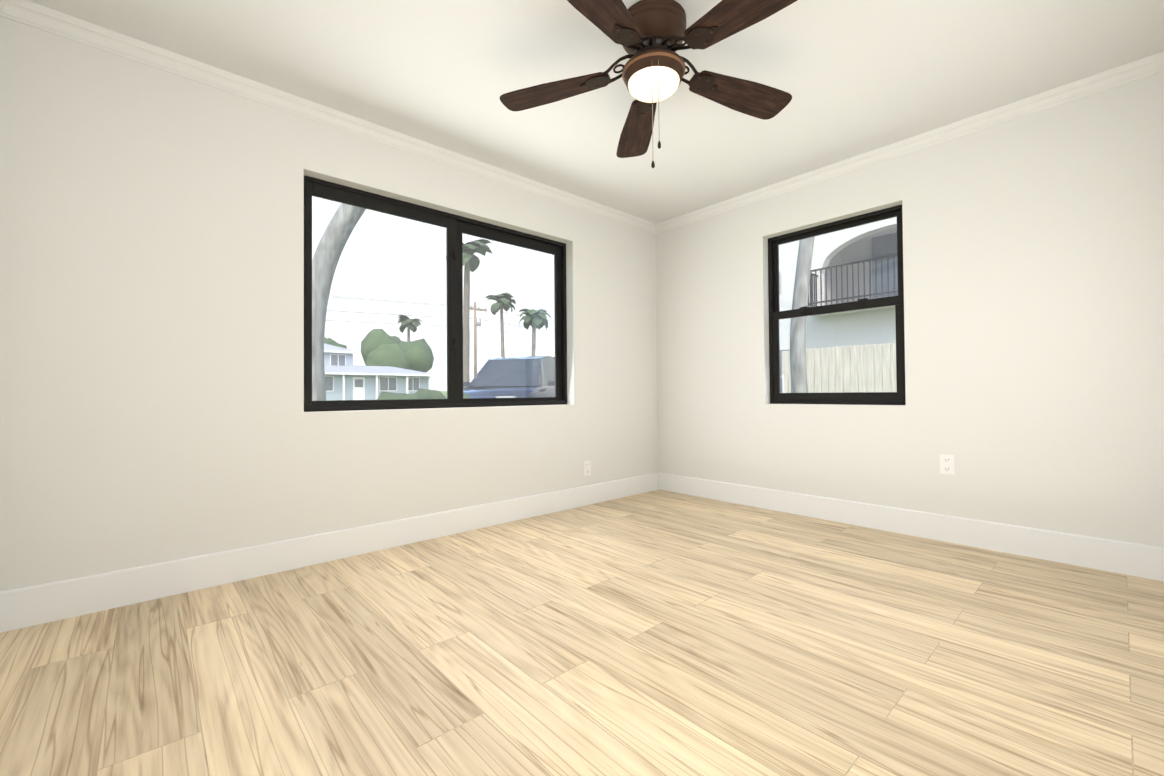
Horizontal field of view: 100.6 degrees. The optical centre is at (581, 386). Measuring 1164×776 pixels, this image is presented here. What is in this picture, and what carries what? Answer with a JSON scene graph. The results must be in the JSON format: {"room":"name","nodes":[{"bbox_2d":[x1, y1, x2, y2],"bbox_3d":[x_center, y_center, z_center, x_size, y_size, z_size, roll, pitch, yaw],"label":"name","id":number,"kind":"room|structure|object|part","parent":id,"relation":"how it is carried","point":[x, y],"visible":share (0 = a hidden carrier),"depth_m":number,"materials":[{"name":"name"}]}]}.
{"room":"empty bedroom","nodes":[
{"label":"empty bedroom","id":0,"kind":"room"},
{"bbox_2d":[0,16,657,590],"bbox_3d":[-0.847,-0.281,3.276,4.394,2.669,0.200,0,-1,-42],"label":"wall","id":1,"kind":"structure","parent":0,"point":[152,314],"depth_m":2.30,"materials":[{"name":"white paint"}]},
{"bbox_2d":[0,591,3,632],"bbox_3d":[-0.846,0.835,0.289,0.015,0.155,4.216,0,-1,-42],"label":"baseboard","id":2,"kind":"structure","parent":1,"relation":"attached to","point":[1,592],"depth_m":1.86,"materials":[{"name":"white paint"}]},
{"bbox_2d":[0,0,19,19],"bbox_3d":[-0.854,-1.519,0.331,0.045,0.075,4.216,0,-1,-42],"label":"crown molding","id":3,"kind":"structure","parent":1,"relation":"attached to","point":[8,8],"depth_m":1.89,"materials":[{"name":"white paint"}]},
{"bbox_2d":[4,472,659,631],"bbox_3d":[-0.755,0.874,3.190,3.964,0.155,0.015,0,-1,-42],"label":"baseboard","id":4,"kind":"structure","parent":1,"relation":"attached to","point":[27,606],"depth_m":2.43,"materials":[{"name":"white paint"}]},
{"bbox_2d":[12,0,655,233],"bbox_3d":[-0.753,-1.480,3.221,3.934,0.075,0.045,0,-1,-42],"label":"crown molding","id":5,"kind":"structure","parent":1,"relation":"attached to","point":[32,14],"depth_m":2.48,"materials":[{"name":"white paint"}]},
{"bbox_2d":[304,175,566,411],"bbox_3d":[-0.847,-0.510,3.288,1.900,1.303,0.081,0,-1,-42],"label":"sliding window","id":6,"kind":"structure","parent":1,"relation":"in","point":[457,227],"depth_m":3.23,"materials":[{"name":"black"}]},
{"bbox_2d":[584,460,590,475],"bbox_3d":[0.043,0.660,3.914,0.072,0.116,0.010,0,-1,-42],"label":"electrical outlet","id":7,"kind":"object","parent":1,"relation":"attached to","point":[587,467],"visible":1,"depth_m":3.91,"materials":[{"name":"white plastic"}]},
{"bbox_2d":[0,490,1163,775],"bbox_3d":[0.637,0.979,1.615,4.394,0.120,4.616,0,-1,-42],"label":"floor","id":8,"kind":"structure","parent":0,"point":[658,632],"depth_m":1.61,"materials":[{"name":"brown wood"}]},
{"bbox_2d":[28,0,1163,223],"bbox_3d":[0.616,-1.610,1.650,4.394,0.120,4.616,0,-1,-42],"label":"ceiling","id":9,"kind":"structure","parent":0,"point":[854,78],"depth_m":2.33,"materials":[{"name":"white paint"}]},
{"bbox_2d":[500,0,796,167],"bbox_3d":[0.322,-1.205,2.005,1.333,0.676,1.298,0,-1,-42],"label":"ceiling fan","id":10,"kind":"object","parent":9,"relation":"hanging from","point":[650,36],"visible":0.98,"depth_m":1.98,"materials":[{"name":"brown wood"}]},
{"label":"blade","id":11,"kind":"part","parent":10,"relation":"part of","materials":[{"name":"brown wood"}]},
{"label":"blade","id":12,"kind":"part","parent":10,"relation":"part of","materials":[{"name":"brown wood"}]},
{"bbox_3d":[0.284,-1.319,2.489,0.176,0.006,0.485,-8,-4,-3],"label":"blade","id":13,"kind":"part","parent":10,"relation":"part of","materials":[{"name":"brown wood"}]},
{"bbox_3d":[0.302,-1.412,2.044,0.276,0.261,0.276,0,-1,-42],"label":"motor","id":14,"kind":"part","parent":10,"relation":"part of","materials":[{"name":"brown metal"}]},
{"bbox_3d":[0.303,-1.259,2.042,0.216,0.054,0.216,0,-1,-42],"label":"lamp shade","id":15,"kind":"part","parent":10,"relation":"part of","materials":[{"name":"white glass"}]},
{"label":"blade","id":16,"kind":"part","parent":10,"relation":"part of","materials":[{"name":"brown wood"}]},
{"bbox_3d":[0.579,-1.332,1.693,0.176,0.006,0.485,10,-3,-38],"label":"blade","id":17,"kind":"part","parent":10,"relation":"part of","materials":[{"name":"brown wood"}]},
{"bbox_2d":[656,72,1163,546],"bbox_3d":[1.929,-0.303,3.321,0.200,2.669,3.440,0,-1,-42],"label":"wall","id":18,"kind":"structure","parent":0,"point":[1033,259],"depth_m":2.76,"materials":[{"name":"white paint"}]},
{"bbox_2d":[768,205,905,404],"bbox_3d":[1.804,-0.525,3.475,0.071,1.303,0.936,0,-1,-42],"label":"window","id":19,"kind":"structure","parent":18,"relation":"in","point":[897,397],"depth_m":3.44,"materials":[{"name":"black"}]},
{"bbox_2d":[656,51,1163,233],"bbox_3d":[1.777,-1.499,3.313,0.045,0.075,3.194,0,-1,-42],"label":"crown molding","id":20,"kind":"structure","parent":18,"relation":"attached to","point":[1153,64],"depth_m":2.86,"materials":[{"name":"white paint"}]},
{"bbox_2d":[660,473,1163,580],"bbox_3d":[1.797,0.855,3.303,0.015,0.155,3.224,0,-1,-42],"label":"baseboard","id":21,"kind":"structure","parent":18,"relation":"attached to","point":[1134,559],"depth_m":2.85,"materials":[{"name":"white paint"}]},
{"bbox_2d":[940,454,954,474],"bbox_3d":[2.179,0.465,2.882,0.010,0.116,0.072,0,-1,-42],"label":"electrical outlet","id":22,"kind":"object","parent":18,"relation":"attached to","point":[947,464],"visible":1,"depth_m":2.88,"materials":[{"name":"white plastic"}]},
{"label":"outside","id":23,"kind":"structure","parent":0,"visible":0},
{"bbox_2d":[326,391,446,400],"bbox_3d":[-44.985,1.387,80.106,220.000,2.990,260.000,0,-1,-42],"label":"ground","id":24,"kind":"structure","parent":23,"point":[444,394],"depth_m":106.94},
{"bbox_2d":[324,337,346,348],"bbox_3d":[-39.938,-3.217,72.773,8.731,9.362,9.887,0,-1,-42],"label":"tree","id":25,"kind":"object","parent":24,"relation":"on","point":[332,342],"depth_m":71.74,"materials":[{"name":"green plant"}]},
{"bbox_2d":[312,203,365,400],"bbox_3d":[-3.401,-0.840,6.637,0.899,3.903,0.769,0,-1,-42],"label":"trunk","id":26,"kind":"object","parent":24,"relation":"on","point":[328,257],"depth_m":6.55,"materials":[{"name":"grey plant"}]},
{"bbox_2d":[324,343,436,399],"bbox_3d":[-22.416,-1.429,47.677,11.800,5.500,11.400,0,-1,-42],"label":"house","id":27,"kind":"structure","parent":24,"relation":"on","point":[340,390],"depth_m":44.22,"materials":[{"name":"grey"}]},
{"bbox_2d":[361,329,433,371],"bbox_3d":[-24.161,-2.989,62.569,8.719,8.792,7.833,0,-1,-42],"label":"trees","id":28,"kind":"object","parent":24,"relation":"on","point":[399,347],"depth_m":60.19,"materials":[{"name":"green plant"}]},
{"bbox_2d":[398,314,421,341],"bbox_3d":[-24.810,-4.386,69.128,3.507,11.623,3.088,0,-1,-42],"label":"palm","id":29,"kind":"object","parent":24,"relation":"on","point":[404,325],"depth_m":68.87,"materials":[{"name":"green plant"}]},
{"bbox_2d":[377,388,469,399],"bbox_3d":[-2.338,0.560,7.520,1.928,1.094,2.880,0,-1,-42],"label":"bush","id":30,"kind":"object","parent":24,"relation":"on","point":[435,394],"depth_m":7.88,"materials":[{"name":"green plant"}]},
{"bbox_2d":[326,296,553,376],"bbox_3d":[-9.777,-3.261,44.444,120.002,9.110,0.469,0,-1,-42],"label":"utility pole","id":31,"kind":"object","parent":24,"relation":"on","point":[475,333],"depth_m":44.40,"materials":[{"name":"grey"}]},
{"bbox_2d":[462,239,492,387],"bbox_3d":[-6.946,-3.924,29.627,2.959,10.285,2.936,0,-1,-42],"label":"palm","id":32,"kind":"object","parent":24,"relation":"on","point":[470,251],"depth_m":29.48,"materials":[{"name":"green plant"}]},
{"bbox_2d":[446,356,554,397],"bbox_3d":[-1.318,0.159,11.298,2.160,1.732,4.660,-1,-1,15],"label":"suv","id":33,"kind":"object","parent":24,"relation":"on","point":[490,386],"depth_m":10.30,"materials":[{"name":"blue metal"}]},
{"bbox_2d":[486,292,515,356],"bbox_3d":[-8.286,-4.270,51.467,3.230,11.196,3.152,0,-1,-42],"label":"palm","id":34,"kind":"object","parent":24,"relation":"on","point":[499,300],"depth_m":51.35,"materials":[{"name":"green plant"}]},
{"bbox_2d":[519,309,550,355],"bbox_3d":[-4.311,-2.930,43.733,2.826,8.439,2.853,0,-1,-42],"label":"palm","id":35,"kind":"object","parent":24,"relation":"on","point":[528,317],"depth_m":43.55,"materials":[{"name":"green plant"}]},
{"bbox_2d":[790,236,814,392],"bbox_3d":[3.252,-0.818,7.054,0.433,3.856,0.363,0,-1,-42],"label":"trunk","id":36,"kind":"object","parent":24,"relation":"on","point":[796,370],"depth_m":6.99,"materials":[{"name":"grey plant"}]},
{"bbox_2d":[780,342,896,392],"bbox_3d":[6.403,0.142,9.364,0.140,2.079,12.030,0,-1,-42],"label":"fence","id":37,"kind":"object","parent":24,"relation":"on","point":[816,378],"depth_m":10.20,"materials":[{"name":"grey wood"}]},
{"bbox_2d":[779,217,897,392],"bbox_3d":[7.074,-2.527,12.688,3.100,7.312,22.000,0,-1,-42],"label":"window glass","id":38,"kind":"object","parent":24,"relation":"on","point":[848,282],"depth_m":13.05,"materials":[{"name":"grey"}]}
]}

